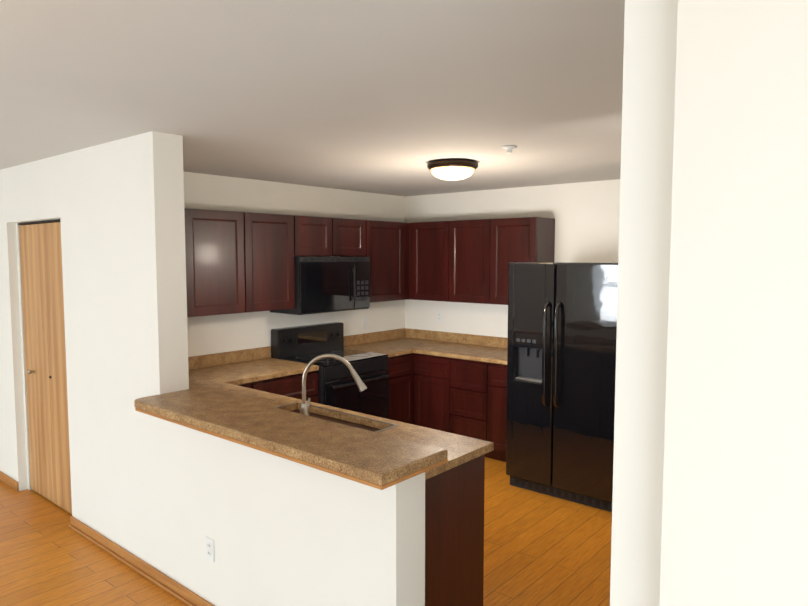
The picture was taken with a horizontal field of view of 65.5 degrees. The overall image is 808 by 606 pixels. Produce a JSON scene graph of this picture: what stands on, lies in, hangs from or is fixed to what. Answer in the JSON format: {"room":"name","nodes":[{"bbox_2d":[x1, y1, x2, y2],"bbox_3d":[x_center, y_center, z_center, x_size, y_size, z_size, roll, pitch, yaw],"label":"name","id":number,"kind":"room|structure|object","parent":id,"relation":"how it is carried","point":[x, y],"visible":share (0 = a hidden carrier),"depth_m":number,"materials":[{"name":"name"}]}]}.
{"room":"kitchen","nodes":[
{"label":"kitchen","id":0,"kind":"room"},
{"bbox_2d":[0,131,424,605],"bbox_3d":[-2.849,0.224,4.753,7.534,2.440,0.170,4,6,40],"label":"wall","id":1,"kind":"structure","parent":0,"point":[116,207],"depth_m":3.38,"materials":[{"name":"paint"}]},
{"bbox_2d":[18,219,71,513],"bbox_3d":[-2.524,0.439,4.470,0.927,2.029,0.096,4,6,40],"label":"closet door","id":2,"kind":"structure","parent":1,"relation":"in","point":[44,341],"depth_m":4.50,"materials":[{"name":"brown wood"}]},
{"bbox_2d":[0,471,214,605],"bbox_3d":[-2.848,1.406,4.823,7.537,0.072,0.196,4,6,40],"label":"baseboard","id":3,"kind":"structure","parent":1,"relation":"attached to","point":[174,588],"depth_m":3.61,"materials":[{"name":"brown wood"}]},
{"bbox_2d":[205,536,213,562],"bbox_3d":[-0.960,1.218,3.105,0.070,0.115,0.008,4,6,40],"label":"outlet","id":4,"kind":"object","parent":1,"relation":"attached to","point":[209,548],"visible":1,"depth_m":3.10,"materials":[{"name":"white plastic"}]},
{"bbox_2d":[134,388,447,489],"bbox_3d":[-0.616,0.547,2.792,1.736,0.051,0.373,4,6,40],"label":"bar","id":5,"kind":"object","parent":1,"relation":"on","point":[372,459],"visible":1,"depth_m":2.54,"materials":[{"name":"stone"}]},
{"bbox_2d":[183,171,404,356],"bbox_3d":[-1.146,0.159,5.635,0.170,2.440,3.377,4,6,40],"label":"wall","id":6,"kind":"structure","parent":0,"point":[213,334],"depth_m":5.47,"materials":[{"name":"paint"}]},
{"bbox_2d":[184,208,247,316],"bbox_3d":[-1.520,-0.305,4.753,0.348,0.774,0.508,4,6,40],"label":"upper cabinet","id":7,"kind":"object","parent":6,"relation":"attached to","point":[239,262],"depth_m":4.65,"materials":[{"name":"brown wood"}]},
{"bbox_2d":[248,212,295,311],"bbox_3d":[-1.197,-0.333,5.133,0.348,0.774,0.492,4,6,40],"label":"upper cabinet","id":8,"kind":"object","parent":6,"relation":"attached to","point":[271,237],"depth_m":5.03,"materials":[{"name":"brown wood"}]},
{"bbox_2d":[296,215,335,255],"bbox_3d":[-0.899,-0.576,5.468,0.348,0.338,0.429,4,6,40],"label":"upper cabinet","id":9,"kind":"object","parent":6,"relation":"attached to","point":[315,236],"depth_m":5.38,"materials":[{"name":"brown wood"}]},
{"bbox_2d":[270,257,369,314],"bbox_3d":[-0.725,-0.173,5.631,0.442,0.483,0.849,4,6,40],"label":"microwave","id":10,"kind":"object","parent":9,"relation":"attached to","point":[328,284],"visible":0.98,"depth_m":5.45,"materials":[{"name":"black metal"}]},
{"bbox_2d":[336,218,367,255],"bbox_3d":[-0.622,-0.600,5.794,0.348,0.338,0.428,4,6,40],"label":"upper cabinet","id":11,"kind":"object","parent":6,"relation":"attached to","point":[351,234],"depth_m":5.71,"materials":[{"name":"brown wood"}]},
{"bbox_2d":[340,220,407,301],"bbox_3d":[-0.307,-0.410,6.182,0.348,0.774,0.549,4,6,40],"label":"upper cabinet","id":12,"kind":"object","parent":6,"relation":"attached to","point":[387,240],"depth_m":6.10,"materials":[{"name":"brown wood"}]},
{"bbox_2d":[408,223,408,298],"bbox_3d":[0.007,-0.437,6.551,0.348,0.774,0.422,4,6,40],"label":"upper cabinet","id":13,"kind":"object","parent":6,"relation":"attached to","point":[408,223],"depth_m":6.36,"materials":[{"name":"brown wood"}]},
{"bbox_2d":[0,457,611,605],"bbox_3d":[-1.651,1.579,2.961,11.800,0.001,9.600,4,6,40],"label":"floor","id":14,"kind":"structure","parent":0,"point":[540,549],"depth_m":3.75,"materials":[{"name":"brown wood"}]},
{"bbox_2d":[238,381,257,389],"bbox_3d":[-1.440,1.011,4.728,0.628,0.876,0.302,4,6,40],"label":"base cabinet","id":15,"kind":"object","parent":14,"relation":"on","point":[254,385],"depth_m":4.62,"materials":[{"name":"brown wood"}]},
{"bbox_2d":[258,371,317,402],"bbox_3d":[-1.137,0.985,5.084,0.628,0.876,0.634,4,6,40],"label":"base cabinet","id":16,"kind":"object","parent":14,"relation":"on","point":[289,386],"depth_m":4.90,"materials":[{"name":"brown wood"}]},
{"bbox_2d":[188,346,318,384],"bbox_3d":[-1.215,0.485,4.947,0.638,0.138,0.887,4,6,40],"label":"countertop","id":17,"kind":"structure","parent":16,"relation":"on","point":[240,367],"depth_m":4.97,"materials":[{"name":"stone"}]},
{"bbox_2d":[291,409,344,423],"bbox_3d":[-0.771,1.095,3.580,0.800,0.876,0.627,4,6,40],"label":"sink","id":18,"kind":"object","parent":14,"relation":"on","point":[315,415],"depth_m":3.60,"materials":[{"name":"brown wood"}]},
{"bbox_2d":[271,322,389,418],"bbox_3d":[-0.627,0.802,5.582,0.742,1.165,0.792,4,6,40],"label":"range","id":19,"kind":"object","parent":14,"relation":"on","point":[337,384],"visible":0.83,"depth_m":5.49,"materials":[{"name":"black metal"}]},
{"bbox_2d":[388,353,413,424],"bbox_3d":[-0.279,0.910,6.094,0.628,0.876,0.414,4,6,40],"label":"base cabinet","id":20,"kind":"object","parent":14,"relation":"on","point":[401,388],"depth_m":5.91,"materials":[{"name":"brown wood"}]},
{"bbox_2d":[344,332,411,356],"bbox_3d":[-0.285,0.404,6.040,0.642,0.138,0.377,4,6,40],"label":"countertop","id":21,"kind":"structure","parent":20,"relation":"on","point":[376,342],"depth_m":6.26,"materials":[{"name":"stone"}]},
{"bbox_2d":[379,328,507,364],"bbox_3d":[0.518,0.405,6.031,1.878,0.138,0.648,4,6,40],"label":"countertop","id":22,"kind":"structure","parent":20,"relation":"on","point":[490,349],"depth_m":6.15,"materials":[{"name":"stone"}]},
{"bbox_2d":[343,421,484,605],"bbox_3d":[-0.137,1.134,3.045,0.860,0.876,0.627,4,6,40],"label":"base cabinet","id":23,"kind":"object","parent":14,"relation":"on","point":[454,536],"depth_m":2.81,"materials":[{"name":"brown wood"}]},
{"bbox_2d":[189,375,493,479],"bbox_3d":[-0.873,0.630,3.648,2.848,0.038,0.652,4,6,40],"label":"countertop","id":24,"kind":"structure","parent":23,"relation":"on","point":[460,449],"depth_m":3.33,"materials":[{"name":"stone"}]},
{"bbox_2d":[300,354,366,415],"bbox_3d":[-0.362,0.449,3.074,0.327,0.406,0.214,4,6,40],"label":"faucet","id":25,"kind":"object","parent":24,"relation":"on","point":[304,407],"visible":0.75,"depth_m":3.05,"materials":[{"name":"silver metal"}]},
{"bbox_2d":[274,402,398,431],"bbox_3d":[-0.451,0.628,3.396,0.804,0.002,0.364,4,6,40],"label":"sink basin","id":26,"kind":"object","parent":24,"relation":"in","point":[349,414],"visible":0.48,"depth_m":3.46,"materials":[{"name":"silver metal"}]},
{"bbox_2d":[413,353,448,431],"bbox_3d":[0.448,0.907,6.141,0.458,0.876,0.628,4,6,40],"label":"base cabinet","id":27,"kind":"object","parent":14,"relation":"on","point":[431,373],"depth_m":5.89,"materials":[{"name":"brown wood"}]},
{"bbox_2d":[449,358,488,456],"bbox_3d":[0.775,0.927,5.864,0.400,0.876,0.628,4,6,40],"label":"base cabinet","id":28,"kind":"object","parent":14,"relation":"on","point":[463,397],"depth_m":5.62,"materials":[{"name":"brown wood"}]},
{"bbox_2d":[488,363,506,461],"bbox_3d":[1.084,0.946,5.603,0.410,0.876,0.628,4,6,40],"label":"base cabinet","id":29,"kind":"object","parent":14,"relation":"on","point":[497,372],"depth_m":5.43,"materials":[{"name":"brown wood"}]},
{"bbox_2d":[506,262,617,511],"bbox_3d":[1.419,0.561,4.860,0.942,1.752,0.968,4,6,40],"label":"refrigerator","id":30,"kind":"object","parent":14,"relation":"on","point":[561,348],"visible":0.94,"depth_m":4.54,"materials":[{"name":"glossy black painted metal"},{"name":"dark grey plastic"}]},
{"bbox_2d":[0,0,624,196],"bbox_3d":[-1.651,-0.854,2.782,11.800,0.001,9.600,4,6,40],"label":"ceiling","id":31,"kind":"structure","parent":0,"point":[391,97],"depth_m":2.40,"materials":[{"name":"paint"}]},
{"bbox_2d":[427,159,477,180],"bbox_3d":[0.333,-0.904,4.313,0.348,0.123,0.348,4,6,40],"label":"kitchen ceiling light","id":32,"kind":"object","parent":31,"relation":"attached to","point":[452,169],"visible":1,"depth_m":4.20,"materials":[{"name":"white glass"}]},
{"bbox_2d":[502,145,516,152],"bbox_3d":[0.620,-0.903,3.700,0.090,0.036,0.090,4,6,40],"label":"smoke detector","id":33,"kind":"object","parent":31,"relation":"attached to","point":[508,148],"visible":1,"depth_m":3.68,"materials":[{"name":"white plastic"}]},
{"bbox_2d":[405,179,619,337],"bbox_3d":[1.146,0.132,6.004,3.190,2.440,0.150,4,6,40],"label":"wall","id":34,"kind":"structure","parent":0,"point":[585,215],"depth_m":5.89,"materials":[{"name":"paint"}]},
{"bbox_2d":[436,311,441,321],"bbox_3d":[0.366,0.141,6.563,0.070,0.115,0.008,4,6,40],"label":"electrical outlet","id":35,"kind":"object","parent":34,"relation":"attached to","point":[438,316],"visible":1,"depth_m":6.56,"materials":[{"name":"white plastic"}]},
{"bbox_2d":[409,217,554,304],"bbox_3d":[0.699,-0.398,6.016,1.438,0.775,0.348,4,6,40],"label":"upper cabinet","id":36,"kind":"object","parent":34,"relation":"attached to","point":[465,261],"visible":0.9,"depth_m":5.85,"materials":[{"name":"brown wood"}]},
{"bbox_2d":[610,0,807,605],"bbox_3d":[2.092,0.523,0.689,3.258,2.440,1.498,4,6,40],"label":"wall","id":37,"kind":"structure","parent":0,"point":[710,486],"depth_m":1.02,"materials":[{"name":"paint"}]}
]}

